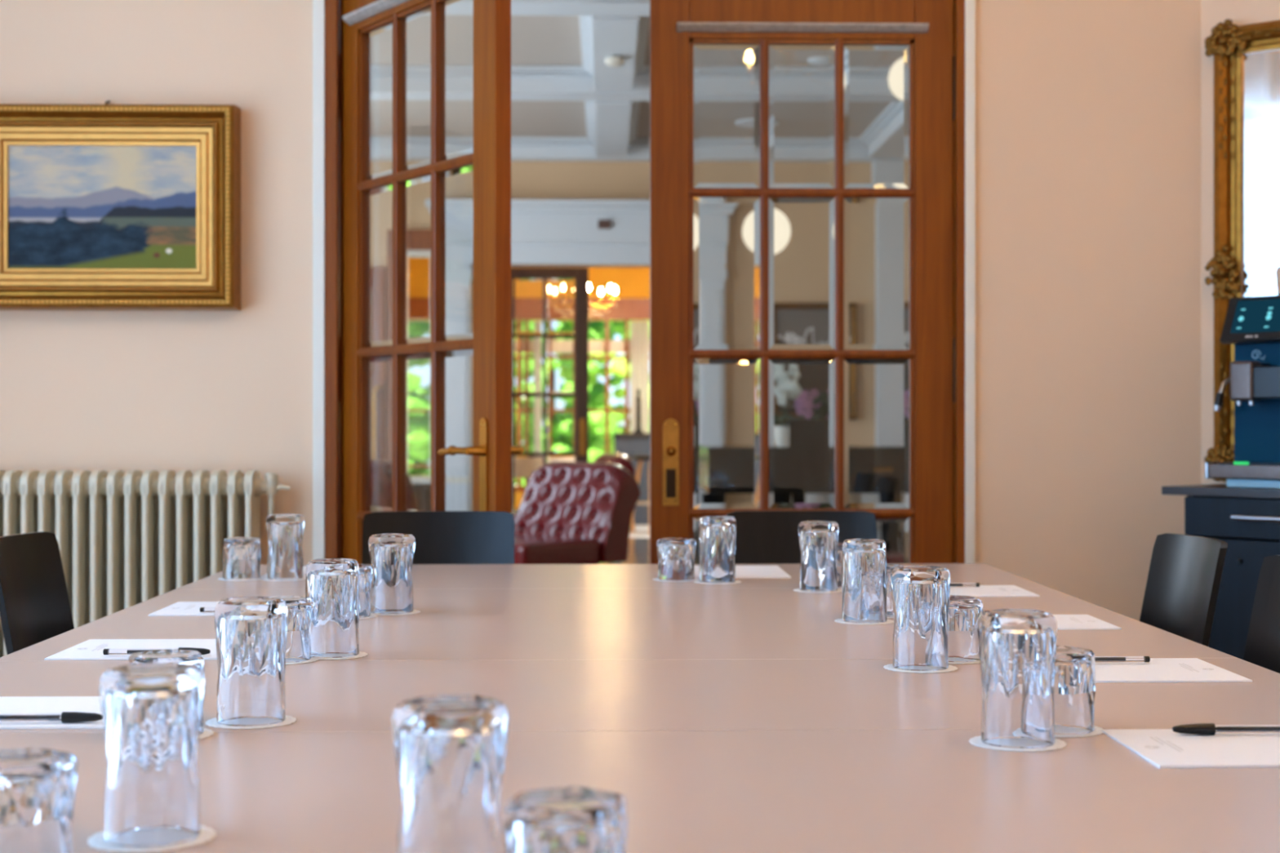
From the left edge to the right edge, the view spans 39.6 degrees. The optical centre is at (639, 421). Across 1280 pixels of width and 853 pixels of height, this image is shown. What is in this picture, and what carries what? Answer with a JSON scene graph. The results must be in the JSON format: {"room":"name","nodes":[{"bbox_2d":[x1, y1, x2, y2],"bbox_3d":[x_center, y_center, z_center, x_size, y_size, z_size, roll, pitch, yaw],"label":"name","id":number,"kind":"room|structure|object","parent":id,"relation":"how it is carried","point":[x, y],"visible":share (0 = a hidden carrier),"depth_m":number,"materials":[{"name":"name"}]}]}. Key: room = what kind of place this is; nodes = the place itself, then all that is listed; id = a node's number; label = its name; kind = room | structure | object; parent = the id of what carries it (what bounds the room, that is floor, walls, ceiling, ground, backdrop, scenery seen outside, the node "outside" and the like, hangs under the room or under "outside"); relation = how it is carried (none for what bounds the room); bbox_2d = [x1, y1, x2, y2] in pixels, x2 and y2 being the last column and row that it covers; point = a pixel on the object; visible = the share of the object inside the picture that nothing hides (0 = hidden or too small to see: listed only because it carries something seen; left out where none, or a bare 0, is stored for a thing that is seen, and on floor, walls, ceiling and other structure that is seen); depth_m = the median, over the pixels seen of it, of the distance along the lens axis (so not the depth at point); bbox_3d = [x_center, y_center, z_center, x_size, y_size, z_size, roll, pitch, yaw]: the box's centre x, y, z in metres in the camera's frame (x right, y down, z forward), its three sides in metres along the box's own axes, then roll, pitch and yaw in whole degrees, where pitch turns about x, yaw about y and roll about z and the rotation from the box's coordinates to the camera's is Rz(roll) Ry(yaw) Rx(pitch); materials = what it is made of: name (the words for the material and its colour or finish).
{"room":"meeting room","nodes":[
{"label":"meeting room","id":0,"kind":"room"},
{"bbox_2d":[511,15,649,137],"bbox_3d":[-0.195,-2.260,9.723,6.400,0.100,8.950,0,0,-1],"label":"ceiling","id":1,"kind":"structure","parent":0,"point":[535,40],"depth_m":10.96,"materials":[{"name":"paint"}]},
{"bbox_2d":[511,65,649,101],"bbox_3d":[-0.225,-2.130,11.223,6.000,0.160,0.410,0,0,-1],"label":"ceiling beam","id":2,"kind":"structure","parent":1,"relation":"attached to","point":[528,82],"depth_m":11.08,"materials":[{"name":"white paint"}]},
{"bbox_2d":[511,0,649,15],"bbox_3d":[-0.177,-2.130,8.838,6.000,0.160,0.420,0,0,-1],"label":"ceiling beam","id":3,"kind":"structure","parent":1,"relation":"attached to","point":[518,7],"depth_m":8.80,"materials":[{"name":"white paint"}]},
{"bbox_2d":[584,100,640,157],"bbox_3d":[-0.197,-2.130,12.609,0.380,0.160,2.340,0,0,-1],"label":"ceiling beam","id":4,"kind":"structure","parent":1,"relation":"attached to","point":[611,126],"depth_m":12.54,"materials":[{"name":"white paint"}]},
{"bbox_2d":[579,15,649,90],"bbox_3d":[-0.146,-2.130,10.034,0.380,0.160,1.950,0,0,-1],"label":"ceiling beam","id":5,"kind":"structure","parent":1,"relation":"attached to","point":[602,37],"depth_m":9.89,"materials":[{"name":"white paint"}]},
{"bbox_2d":[511,160,649,267],"bbox_3d":[-0.282,-0.570,14.097,6.400,3.280,0.200,0,0,-1],"label":"wall","id":6,"kind":"structure","parent":0,"point":[530,180],"depth_m":13.99,"materials":[{"name":"paint"}]},
{"bbox_2d":[511,267,588,508],"bbox_3d":[-0.893,-0.087,14.306,0.960,2.305,0.058,0,0,-1],"label":"door","id":7,"kind":"structure","parent":6,"relation":"in","point":[549,306],"depth_m":14.30,"materials":[{"name":"brown wood"}]},
{"bbox_2d":[511,199,649,265],"bbox_3d":[-0.450,-1.478,13.883,2.422,0.492,0.219,0,0,-1],"label":"ceiling beam","id":8,"kind":"structure","parent":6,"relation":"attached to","point":[544,232],"depth_m":13.88,"materials":[{"name":"white paint"}]},
{"bbox_2d":[511,137,649,161],"bbox_3d":[-0.278,-2.130,13.891,6.000,0.160,0.208,0,0,-1],"label":"ceiling beam","id":9,"kind":"structure","parent":6,"relation":"attached to","point":[522,148],"depth_m":13.85,"materials":[{"name":"white paint"}]},
{"bbox_2d":[511,266,649,320],"bbox_3d":[-0.392,-0.405,19.596,6.400,2.950,0.200,0,0,-1],"label":"wall","id":10,"kind":"structure","parent":0,"point":[629,282],"depth_m":19.50,"materials":[{"name":"orange paint"}]},
{"bbox_2d":[588,320,649,453],"bbox_3d":[-0.446,-0.174,19.585,1.796,1.888,0.140,0,0,-1],"label":"window","id":11,"kind":"structure","parent":10,"relation":"in","point":[606,346],"depth_m":19.53,"materials":[{"name":"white wood"}]},
{"bbox_2d":[588,297,649,319],"bbox_3d":[-0.389,-0.141,19.456,6.400,2.422,0.079,0,0,-1],"label":"beam","id":12,"kind":"structure","parent":10,"relation":"attached to","point":[626,308],"depth_m":19.42,"materials":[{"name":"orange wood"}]},
{"bbox_2d":[630,320,648,433],"bbox_3d":[-0.002,-0.039,19.386,0.209,2.118,0.049,0,0,-1],"label":"curtain","id":13,"kind":"object","parent":12,"relation":"hanging from","point":[639,330],"visible":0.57,"depth_m":19.39,"materials":[{"name":"fabric"}]},
{"bbox_2d":[0,0,1200,621],"bbox_3d":[-0.102,-0.530,5.109,6.400,3.200,0.280,0,0,-1],"label":"wall","id":14,"kind":"structure","parent":0,"point":[1088,112],"depth_m":4.99,"materials":[{"name":"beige paint"}]},
{"bbox_2d":[0,100,240,310],"bbox_3d":[-1.480,-0.601,4.895,0.740,0.583,0.089,0,0,-1],"label":"landscape painting","id":15,"kind":"object","parent":14,"relation":"attached to","point":[106,206],"visible":1,"depth_m":4.89,"materials":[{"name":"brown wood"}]},
{"bbox_2d":[339,0,524,564],"bbox_3d":[-0.583,-0.203,4.635,0.170,2.535,0.897,0,0,-35],"label":"door","id":16,"kind":"structure","parent":14,"relation":"in","point":[425,85],"depth_m":4.60,"materials":[{"name":"orange wood"}]},
{"bbox_2d":[312,0,975,563],"bbox_3d":[0.012,-0.260,5.112,1.848,2.660,0.318,0,0,-1],"label":"door frame","id":17,"kind":"structure","parent":14,"relation":"attached to","point":[332,7],"depth_m":4.95,"materials":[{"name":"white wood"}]},
{"bbox_2d":[649,0,955,564],"bbox_3d":[0.463,-0.203,5.020,0.869,2.535,0.071,0,0,-1],"label":"door","id":18,"kind":"structure","parent":14,"relation":"in","point":[802,341],"depth_m":5.02,"materials":[{"name":"orange wood"}]},
{"bbox_2d":[599,524,649,564],"bbox_3d":[-0.250,1.120,12.523,6.800,0.100,14.550,0,0,-1],"label":"floor","id":19,"kind":"structure","parent":0,"point":[638,549],"depth_m":15.15,"materials":[{"name":"stone"}]},
{"bbox_2d":[511,453,635,564],"bbox_3d":[-0.539,0.649,12.856,0.860,0.842,0.780,0,0,-13],"label":"leather chair","id":20,"kind":"object","parent":19,"relation":"on","point":[621,460],"visible":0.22,"depth_m":12.64,"materials":[{"name":"brown leather"}]},
{"bbox_2d":[514,461,640,564],"bbox_3d":[-0.575,0.649,9.870,0.780,0.842,0.860,0,0,44],"label":"leather chair","id":21,"kind":"object","parent":19,"relation":"on","point":[569,512],"visible":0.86,"depth_m":9.87,"materials":[{"name":"red leather"}]},
{"bbox_2d":[514,533,599,564],"bbox_3d":[-0.672,0.720,9.769,0.740,0.160,0.580,0,0,44],"label":"seat cushion","id":22,"kind":"object","parent":21,"relation":"on","point":[529,548],"depth_m":9.55,"materials":[{"name":"leather"}]},
{"bbox_2d":[612,433,649,524],"bbox_3d":[0.482,0.596,18.713,1.540,0.947,0.640,0,0,-1],"label":"countertop","id":23,"kind":"structure","parent":19,"relation":"on","point":[633,444],"depth_m":18.41,"materials":[{"name":"stone"}]},
{"bbox_2d":[632,389,644,433],"bbox_3d":[-0.016,-0.108,18.514,0.120,0.462,0.200,0,0,-1],"label":"tap","id":24,"kind":"object","parent":23,"relation":"on","point":[637,430],"visible":0.98,"depth_m":18.53,"materials":[{"name":"silver metal"}]},
{"bbox_2d":[629,454,649,534],"bbox_3d":[0.106,0.695,17.006,0.348,0.754,0.348,0,0,-43],"label":"bar stool","id":25,"kind":"object","parent":19,"relation":"on","point":[640,458],"visible":0.35,"depth_m":16.91,"materials":[{"name":"wood"}]},
{"bbox_2d":[1200,0,1279,484],"bbox_3d":[2.256,-0.530,4.553,1.620,3.200,0.150,0,0,39],"label":"wall","id":26,"kind":"structure","parent":0,"point":[1213,12],"depth_m":4.99,"materials":[{"name":"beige paint"}]},
{"bbox_2d":[1204,18,1279,482],"bbox_3d":[2.002,-0.470,4.611,1.090,1.284,0.074,0,0,39],"label":"wall mirror","id":27,"kind":"object","parent":26,"relation":"attached to","point":[1245,262],"visible":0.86,"depth_m":4.90,"materials":[{"name":"gold metal"}]},
{"bbox_2d":[1242,48,1279,297],"bbox_3d":[2.013,-0.470,4.628,0.902,1.098,0.006,0,0,39],"label":"mirror glass","id":28,"kind":"object","parent":27,"relation":"attached to","point":[1260,67],"depth_m":4.87,"materials":[{"name":"mirror"}]},
{"bbox_3d":[-0.340,-1.930,16.997,6.800,0.100,5.600,0,0,-1],"label":"ceiling","id":29,"kind":"structure","parent":0,"visible":0},
{"bbox_2d":[588,283,617,322],"bbox_3d":[-0.535,-1.377,16.493,0.617,1.005,0.617,0,0,10],"label":"chandelier","id":30,"kind":"object","parent":29,"relation":"hanging from","point":[610,288],"visible":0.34,"depth_m":16.52,"materials":[{"name":"gold metal"}]},
{"bbox_3d":[0.174,1.120,1.279,6.000,0.100,7.950,0,0,-1],"label":"floor","id":31,"kind":"structure","parent":0,"visible":0},
{"bbox_2d":[0,531,74,655],"bbox_3d":[-0.950,0.643,3.327,0.496,0.857,0.400,0,0,-1],"label":"chair","id":32,"kind":"object","parent":31,"relation":"on","point":[35,607],"visible":0.35,"depth_m":3.39,"materials":[{"name":"black wood"}]},
{"bbox_2d":[0,470,289,657],"bbox_3d":[-1.480,0.601,4.849,1.048,0.938,0.136,0,0,-1],"label":"radiator","id":33,"kind":"object","parent":31,"relation":"on","point":[129,539],"visible":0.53,"depth_m":4.81,"materials":[{"name":"beige metal"}]},
{"bbox_2d":[361,511,515,564],"bbox_3d":[-0.475,0.643,4.034,0.400,0.857,0.496,0,0,-1],"label":"chair","id":34,"kind":"object","parent":31,"relation":"on","point":[441,537],"visible":0.15,"depth_m":4.25,"materials":[{"name":"black wood"}]},
{"bbox_2d":[176,563,1048,589],"bbox_3d":[-0.056,0.700,3.822,1.733,0.740,0.605,0,0,-1],"label":"conference table","id":35,"kind":"object","parent":31,"relation":"on","point":[424,576],"visible":0.23,"depth_m":3.75,"materials":[{"name":"beige laminate"}]},
{"bbox_2d":[217,577,262,581],"bbox_3d":[-0.836,0.329,3.731,0.098,0.001,0.098,0,0,-31],"label":"coaster","id":36,"kind":"object","parent":35,"relation":"on","point":[220,579],"visible":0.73,"depth_m":3.69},
{"bbox_2d":[222,537,261,579],"bbox_3d":[-0.836,0.286,3.731,0.086,0.085,0.080,0,0,-41],"label":"tumbler","id":37,"kind":"object","parent":36,"relation":"on","point":[242,556],"visible":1,"depth_m":3.70,"materials":[{"name":"clear glass"}]},
{"bbox_2d":[262,578,305,581],"bbox_3d":[-0.745,0.329,3.731,0.098,0.001,0.098,0,0,-31],"label":"coaster","id":38,"kind":"object","parent":35,"relation":"on","point":[262,579],"visible":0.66,"depth_m":3.69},
{"bbox_2d":[265,514,304,579],"bbox_3d":[-0.745,0.262,3.731,0.081,0.134,0.077,0,0,-11],"label":"tumbler","id":39,"kind":"object","parent":38,"relation":"on","point":[285,532],"visible":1,"depth_m":3.70,"materials":[{"name":"clear glass"}]},
{"bbox_2d":[653,577,699,582],"bbox_3d":[0.076,0.329,3.712,0.098,0.001,0.098,0,0,44],"label":"coaster","id":40,"kind":"object","parent":35,"relation":"on","point":[655,579],"visible":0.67,"depth_m":3.68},
{"bbox_2d":[656,537,696,580],"bbox_3d":[0.076,0.286,3.712,0.086,0.085,0.080,0,0,-16],"label":"tumbler","id":41,"kind":"object","parent":40,"relation":"on","point":[676,556],"visible":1,"depth_m":3.68,"materials":[{"name":"clear glass"}]},
{"bbox_2d":[693,580,741,584],"bbox_3d":[0.159,0.329,3.658,0.098,0.001,0.098,0,0,-25],"label":"coaster","id":42,"kind":"object","parent":35,"relation":"on","point":[695,581],"visible":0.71,"depth_m":3.62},
{"bbox_2d":[698,515,736,582],"bbox_3d":[0.159,0.262,3.658,0.081,0.134,0.077,0,0,-39],"label":"tumbler","id":43,"kind":"object","parent":42,"relation":"on","point":[717,534],"visible":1,"depth_m":3.63,"materials":[{"name":"clear glass"}]},
{"bbox_2d":[694,565,791,577],"bbox_3d":[0.211,0.329,3.896,0.209,0.002,0.297,0,0,-1],"label":"notepad","id":44,"kind":"object","parent":35,"relation":"on","point":[741,571],"visible":0.57,"depth_m":3.87,"materials":[{"name":"white paper"}]},
{"bbox_2d":[0,587,1236,661],"bbox_3d":[-0.040,0.700,2.993,1.733,0.740,1.051,0,0,-1],"label":"conference table","id":45,"kind":"object","parent":31,"relation":"on","point":[451,624],"visible":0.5,"depth_m":2.83,"materials":[{"name":"beige laminate"}]},
{"bbox_2d":[44,639,217,660],"bbox_3d":[-0.677,0.328,2.569,0.297,0.003,0.217,0,0,-1],"label":"notepad","id":46,"kind":"object","parent":45,"relation":"on","point":[91,649],"visible":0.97,"depth_m":2.58,"materials":[{"name":"white paper"}]},
{"bbox_2d":[102,647,210,654],"bbox_3d":[-0.674,0.321,2.482,0.148,0.012,0.015,0,0,-1],"label":"ballpoint pen","id":47,"kind":"object","parent":46,"relation":"on","point":[106,651],"visible":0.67,"depth_m":2.48,"materials":[{"name":"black plastic"}]},
{"bbox_2d":[148,601,218,616],"bbox_3d":[-0.688,0.328,3.128,0.297,0.003,0.214,0,0,-1],"label":"notepad","id":48,"kind":"object","parent":45,"relation":"on","point":[180,608],"visible":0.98,"depth_m":3.09,"materials":[{"name":"white paper"}]},
{"bbox_2d":[285,657,318,664],"bbox_3d":[-0.494,0.329,2.459,0.098,0.001,0.098,0,0,-37],"label":"coaster","id":49,"kind":"object","parent":45,"relation":"on","point":[315,659],"visible":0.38,"depth_m":2.43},
{"bbox_2d":[272,595,314,662],"bbox_3d":[-0.494,0.286,2.459,0.086,0.085,0.080,0,0,-13],"label":"tumbler","id":50,"kind":"object","parent":49,"relation":"on","point":[300,609],"visible":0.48,"depth_m":2.43,"materials":[{"name":"clear glass"}]},
{"bbox_2d":[311,651,368,659],"bbox_3d":[-0.434,0.329,2.508,0.098,0.001,0.098,0,0,-10],"label":"coaster","id":51,"kind":"object","parent":45,"relation":"on","point":[361,654],"visible":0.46,"depth_m":2.48,"materials":[{"name":"paper"}]},
{"bbox_2d":[305,558,359,657],"bbox_3d":[-0.434,0.262,2.508,0.081,0.134,0.077,0,0,-34],"label":"tumbler","id":52,"kind":"object","parent":51,"relation":"on","point":[332,584],"visible":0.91,"depth_m":2.48,"materials":[{"name":"clear glass"}]},
{"bbox_2d":[359,613,377,619],"bbox_3d":[-0.494,0.329,3.006,0.098,0.001,0.098,0,0,29],"label":"coaster","id":53,"kind":"object","parent":45,"relation":"on","point":[371,615],"visible":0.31,"depth_m":2.99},
{"bbox_2d":[358,564,373,617],"bbox_3d":[-0.494,0.286,3.006,0.086,0.085,0.080,0,0,-21],"label":"tumbler","id":54,"kind":"object","parent":53,"relation":"on","point":[366,571],"visible":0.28,"depth_m":2.99,"materials":[{"name":"clear glass"}]},
{"bbox_2d":[370,609,420,615],"bbox_3d":[-0.429,0.329,3.075,0.098,0.001,0.098,0,0,-16],"label":"coaster","id":55,"kind":"object","parent":45,"relation":"on","point":[415,611],"visible":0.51,"depth_m":3.04,"materials":[{"name":"paper"}]},
{"bbox_2d":[368,533,415,613],"bbox_3d":[-0.429,0.262,3.075,0.081,0.134,0.077,0,0,-6],"label":"tumbler","id":56,"kind":"object","parent":55,"relation":"on","point":[391,554],"visible":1,"depth_m":3.04,"materials":[{"name":"clear glass"}]},
{"bbox_2d":[793,588,841,592],"bbox_3d":[0.348,0.329,3.470,0.098,0.001,0.098,0,0,-10],"label":"coaster","id":57,"kind":"object","parent":45,"relation":"on","point":[797,589],"visible":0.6,"depth_m":3.45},
{"bbox_2d":[798,520,839,591],"bbox_3d":[0.348,0.262,3.470,0.081,0.134,0.077,0,0,-4],"label":"tumbler","id":58,"kind":"object","parent":57,"relation":"on","point":[818,540],"visible":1,"depth_m":3.44,"materials":[{"name":"clear glass"}]},
{"bbox_2d":[834,618,893,624],"bbox_3d":[0.370,0.329,2.935,0.098,0.001,0.098,0,0,29],"label":"coaster","id":59,"kind":"object","parent":45,"relation":"on","point":[838,620],"visible":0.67,"depth_m":2.90,"materials":[{"name":"paper"}]},
{"bbox_2d":[840,538,888,622],"bbox_3d":[0.370,0.262,2.935,0.081,0.134,0.077,0,0,-21],"label":"tumbler","id":60,"kind":"object","parent":59,"relation":"on","point":[864,578],"visible":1,"depth_m":2.90,"materials":[{"name":"clear glass"}]},
{"bbox_2d":[949,585,1039,596],"bbox_3d":[0.603,0.328,3.453,0.297,0.003,0.208,0,0,-1],"label":"notepad","id":61,"kind":"object","parent":45,"relation":"on","point":[983,590],"visible":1,"depth_m":3.43,"materials":[{"name":"white paper"}]},
{"bbox_2d":[1053,614,1121,630],"bbox_3d":[0.613,0.328,2.916,0.297,0.003,0.200,0,0,-1],"label":"notepad","id":62,"kind":"object","parent":45,"relation":"on","point":[1064,622],"visible":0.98,"depth_m":2.89,"materials":[{"name":"white paper"}]},
{"bbox_3d":[0.408,0.329,3.031,0.098,0.001,0.098,0,0,-19],"label":"coaster","id":63,"kind":"object","parent":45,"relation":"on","visible":0},
{"bbox_2d":[886,563,902,617],"bbox_3d":[0.408,0.286,3.031,0.086,0.085,0.080,0,0,-7],"label":"tumbler","id":64,"kind":"object","parent":63,"relation":"on","point":[890,566],"visible":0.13,"depth_m":3.00,"materials":[{"name":"clear glass"}]},
{"bbox_2d":[0,728,1279,852],"bbox_3d":[-0.007,0.700,1.350,1.733,0.740,1.098,0,0,-1],"label":"conference table","id":65,"kind":"object","parent":31,"relation":"on","point":[891,791],"visible":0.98,"depth_m":1.58,"materials":[{"name":"beige laminate"}]},
{"bbox_2d":[87,825,216,852],"bbox_3d":[-0.386,0.329,1.409,0.098,0.001,0.098,0,0,-43],"label":"coaster","id":66,"kind":"object","parent":65,"relation":"on","point":[97,841],"visible":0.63,"depth_m":1.38,"materials":[{"name":"paper"}]},
{"bbox_2d":[98,662,204,847],"bbox_3d":[-0.386,0.262,1.409,0.081,0.134,0.077,0,0,-15],"label":"tumbler","id":67,"kind":"object","parent":66,"relation":"on","point":[152,712],"visible":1,"depth_m":1.38,"materials":[{"name":"clear glass"}]},
{"bbox_2d":[198,728,213,739],"bbox_3d":[-0.499,0.329,1.870,0.098,0.001,0.098,0,0,35],"label":"coaster","id":68,"kind":"object","parent":65,"relation":"on","point":[206,733],"visible":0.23,"depth_m":1.87,"materials":[{"name":"paper"}]},
{"bbox_2d":[128,649,204,735],"bbox_3d":[-0.499,0.286,1.870,0.080,0.085,0.086,0,0,41],"label":"tumbler","id":69,"kind":"object","parent":68,"relation":"on","point":[194,658],"visible":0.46,"depth_m":1.86,"materials":[{"name":"clear glass"}]},
{"bbox_2d":[968,735,1066,751],"bbox_3d":[0.388,0.329,1.824,0.098,0.001,0.098,0,0,-13],"label":"coaster","id":70,"kind":"object","parent":65,"relation":"on","point":[976,740],"visible":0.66,"depth_m":1.80,"materials":[{"name":"paper"}]},
{"bbox_2d":[978,608,1057,748],"bbox_3d":[0.388,0.262,1.824,0.081,0.134,0.077,0,0,-35],"label":"tumbler","id":71,"kind":"object","parent":70,"relation":"on","point":[1018,646],"visible":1,"depth_m":1.79,"materials":[{"name":"clear glass"}]},
{"bbox_2d":[1054,725,1103,737],"bbox_3d":[0.447,0.329,1.904,0.098,0.001,0.098,0,0,-28],"label":"coaster","id":72,"kind":"object","parent":65,"relation":"on","point":[1097,731],"visible":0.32,"depth_m":1.87,"materials":[{"name":"paper"}]},
{"bbox_2d":[1053,645,1095,734],"bbox_3d":[0.447,0.286,1.904,0.086,0.085,0.080,0,0,-10],"label":"tumbler","id":73,"kind":"object","parent":72,"relation":"on","point":[1074,675],"visible":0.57,"depth_m":1.87,"materials":[{"name":"clear glass"}]},
{"bbox_2d":[1101,728,1279,768],"bbox_3d":[0.641,0.328,1.794,0.297,0.003,0.199,0,0,-1],"label":"notepad","id":74,"kind":"object","parent":65,"relation":"on","point":[1162,748],"visible":1,"depth_m":1.78,"materials":[{"name":"white paper"}]},
{"bbox_2d":[1172,723,1279,734],"bbox_3d":[0.630,0.321,1.855,0.148,0.012,0.015,0,0,0],"label":"ballpoint pen","id":75,"kind":"object","parent":74,"relation":"on","point":[1200,728],"visible":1,"depth_m":1.85,"materials":[{"name":"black plastic"}]},
{"bbox_3d":[-0.453,0.329,1.294,0.098,0.001,0.098,0,0,-1],"label":"coaster","id":76,"kind":"object","parent":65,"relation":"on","visible":0},
{"bbox_2d":[0,748,77,852],"bbox_3d":[-0.453,0.286,1.294,0.086,0.085,0.080,0,0,-31],"label":"tumbler","id":77,"kind":"object","parent":76,"relation":"on","point":[37,785],"visible":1,"depth_m":1.27,"materials":[{"name":"clear glass"}]},
{"bbox_3d":[-0.132,0.329,1.240,0.098,0.001,0.098,0,0,-25],"label":"coaster","id":78,"kind":"object","parent":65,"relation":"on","visible":0},
{"bbox_2d":[391,694,508,852],"bbox_3d":[-0.132,0.262,1.240,0.081,0.134,0.077,0,0,-9],"label":"tumbler","id":79,"kind":"object","parent":78,"relation":"on","point":[450,749],"visible":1,"depth_m":1.21,"materials":[{"name":"clear glass"}]},
{"bbox_3d":[-0.048,0.329,1.153,0.098,0.001,0.098,0,0,23],"label":"coaster","id":80,"kind":"object","parent":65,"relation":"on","visible":0},
{"bbox_2d":[502,786,626,852],"bbox_3d":[-0.048,0.286,1.153,0.086,0.085,0.080,0,0,-23],"label":"tumbler","id":81,"kind":"object","parent":80,"relation":"on","point":[566,820],"visible":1,"depth_m":1.12,"materials":[{"name":"clear glass"}]},
{"bbox_2d":[0,657,1279,733],"bbox_3d":[-0.024,0.700,2.183,1.733,0.740,0.567,0,0,-1],"label":"conference table","id":82,"kind":"object","parent":31,"relation":"on","point":[563,695],"visible":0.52,"depth_m":2.15,"materials":[{"name":"beige laminate"}]},
{"bbox_2d":[0,696,204,728],"bbox_3d":[-0.666,0.328,2.012,0.297,0.003,0.211,0,0,-1],"label":"notepad","id":83,"kind":"object","parent":82,"relation":"on","point":[16,704],"visible":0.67,"depth_m":2.03,"materials":[{"name":"white paper"}]},
{"bbox_2d":[0,711,102,723],"bbox_3d":[-0.658,0.321,1.931,0.148,0.012,0.015,0,0,-1],"label":"ballpoint pen","id":84,"kind":"object","parent":83,"relation":"on","point":[65,717],"visible":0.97,"depth_m":1.93,"materials":[{"name":"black plastic"}]},
{"bbox_2d":[204,715,297,728],"bbox_3d":[-0.427,0.329,1.954,0.098,0.001,0.098,0,0,14],"label":"coaster","id":85,"kind":"object","parent":82,"relation":"on","point":[289,719],"visible":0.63,"depth_m":1.93,"materials":[{"name":"paper"}]},
{"bbox_2d":[213,596,287,726],"bbox_3d":[-0.427,0.262,1.954,0.081,0.134,0.077,0,0,-26],"label":"tumbler","id":86,"kind":"object","parent":85,"relation":"on","point":[251,632],"visible":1,"depth_m":1.92,"materials":[{"name":"clear glass"}]},
{"bbox_2d":[883,663,957,673],"bbox_3d":[0.376,0.329,2.380,0.098,0.001,0.098,0,0,-1],"label":"coaster","id":87,"kind":"object","parent":82,"relation":"on","point":[889,667],"visible":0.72,"depth_m":2.35,"materials":[{"name":"paper"}]},
{"bbox_2d":[890,565,951,671],"bbox_3d":[0.376,0.262,2.380,0.081,0.134,0.077,0,0,-1],"label":"tumbler","id":88,"kind":"object","parent":87,"relation":"on","point":[920,594],"visible":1,"depth_m":2.35,"materials":[{"name":"clear glass"}]},
{"bbox_2d":[948,660,980,664],"bbox_3d":[0.435,0.329,2.467,0.098,0.001,0.098,0,0,5],"label":"coaster","id":89,"kind":"object","parent":82,"relation":"on","point":[978,661],"visible":0.18,"depth_m":2.43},
{"bbox_2d":[947,595,983,662],"bbox_3d":[0.435,0.286,2.467,0.086,0.085,0.080,0,0,-29],"label":"tumbler","id":90,"kind":"object","parent":89,"relation":"on","point":[965,612],"visible":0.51,"depth_m":2.43,"materials":[{"name":"clear glass"}]},
{"bbox_2d":[1094,657,1252,682],"bbox_3d":[0.625,0.328,2.353,0.297,0.003,0.211,0,0,-1],"label":"notepad","id":91,"kind":"object","parent":82,"relation":"on","point":[1157,669],"visible":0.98,"depth_m":2.33,"materials":[{"name":"white paper"}]},
{"bbox_2d":[1094,656,1150,662],"bbox_3d":[0.615,0.321,2.400,0.148,0.012,0.015,0,0,-1],"label":"ballpoint pen","id":92,"kind":"object","parent":91,"relation":"on","point":[1097,659],"visible":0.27,"depth_m":2.40,"materials":[{"name":"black plastic"}]},
{"bbox_2d":[726,511,876,564],"bbox_3d":[0.389,0.643,4.052,0.400,0.857,0.496,0,0,-1],"label":"chair","id":93,"kind":"object","parent":31,"relation":"on","point":[762,537],"visible":0.17,"depth_m":4.26,"materials":[{"name":"black plastic"}]},
{"bbox_2d":[1139,533,1227,646],"bbox_3d":[0.808,0.643,3.267,0.496,0.857,0.400,0,0,-1],"label":"chair","id":94,"kind":"object","parent":31,"relation":"on","point":[1185,571],"visible":0.38,"depth_m":3.33,"materials":[{"name":"black plastic"}]},
{"bbox_2d":[1161,483,1279,659],"bbox_3d":[1.906,0.620,4.322,0.389,0.900,1.250,0,0,-41],"label":"sideboard","id":95,"kind":"object","parent":31,"relation":"on","point":[1247,519],"visible":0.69,"depth_m":4.53,"materials":[{"name":"blue wood"}]},
{"bbox_2d":[1161,483,1279,498],"bbox_3d":[1.919,0.181,4.333,0.355,0.022,1.250,0,0,-41],"label":"countertop","id":96,"kind":"structure","parent":95,"relation":"on","point":[1206,490],"depth_m":4.57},
{"bbox_2d":[1204,266,1279,488],"bbox_3d":[1.699,-0.120,4.588,0.272,0.579,0.374,0,0,-41],"label":"coffee machine","id":97,"kind":"object","parent":95,"relation":"on","point":[1251,323],"visible":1,"depth_m":4.62,"materials":[{"name":"teal metal"}]},
{"bbox_2d":[1204,461,1279,479],"bbox_3d":[1.636,0.125,4.542,0.318,0.045,0.346,0,0,-1],"label":"drip tray","id":98,"kind":"object","parent":97,"relation":"on","point":[1236,469],"depth_m":4.57,"materials":[{"name":"metal"}]},
{"bbox_2d":[1230,360,1262,404],"bbox_3d":[1.567,-0.100,4.600,0.077,0.113,0.078,0,0,-1],"label":"outlet","id":99,"kind":"object","parent":97,"relation":"attached to","point":[1246,377],"depth_m":4.57,"materials":[{"name":"metal"}]},
{"bbox_2d":[1243,555,1279,673],"bbox_3d":[0.819,0.643,2.707,0.496,0.857,0.400,0,0,-1],"label":"chair","id":100,"kind":"object","parent":31,"relation":"on","point":[1262,649],"visible":0.2,"depth_m":2.86,"materials":[{"name":"black plastic"}]},
{"label":"outside","id":101,"kind":"structure","parent":0,"visible":0},
{"bbox_3d":[-0.698,1.395,34.918,28.000,0.050,30.150,0,0,-1],"label":"lawn","id":102,"kind":"structure","parent":101,"visible":0},
{"bbox_2d":[588,320,630,462],"bbox_3d":[-1.261,-1.017,24.960,2.805,4.774,2.751,0,0,-1],"label":"shrub","id":103,"kind":"object","parent":102,"relation":"on","point":[596,328],"visible":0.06,"depth_m":24.78,"materials":[{"name":"green plant"}]},
{"bbox_2d":[588,320,649,453],"bbox_3d":[-0.037,-0.848,28.341,2.758,4.436,2.481,0,0,-1],"label":"shrub","id":104,"kind":"object","parent":102,"relation":"on","point":[617,368],"visible":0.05,"depth_m":27.57,"materials":[{"name":"green plant"}]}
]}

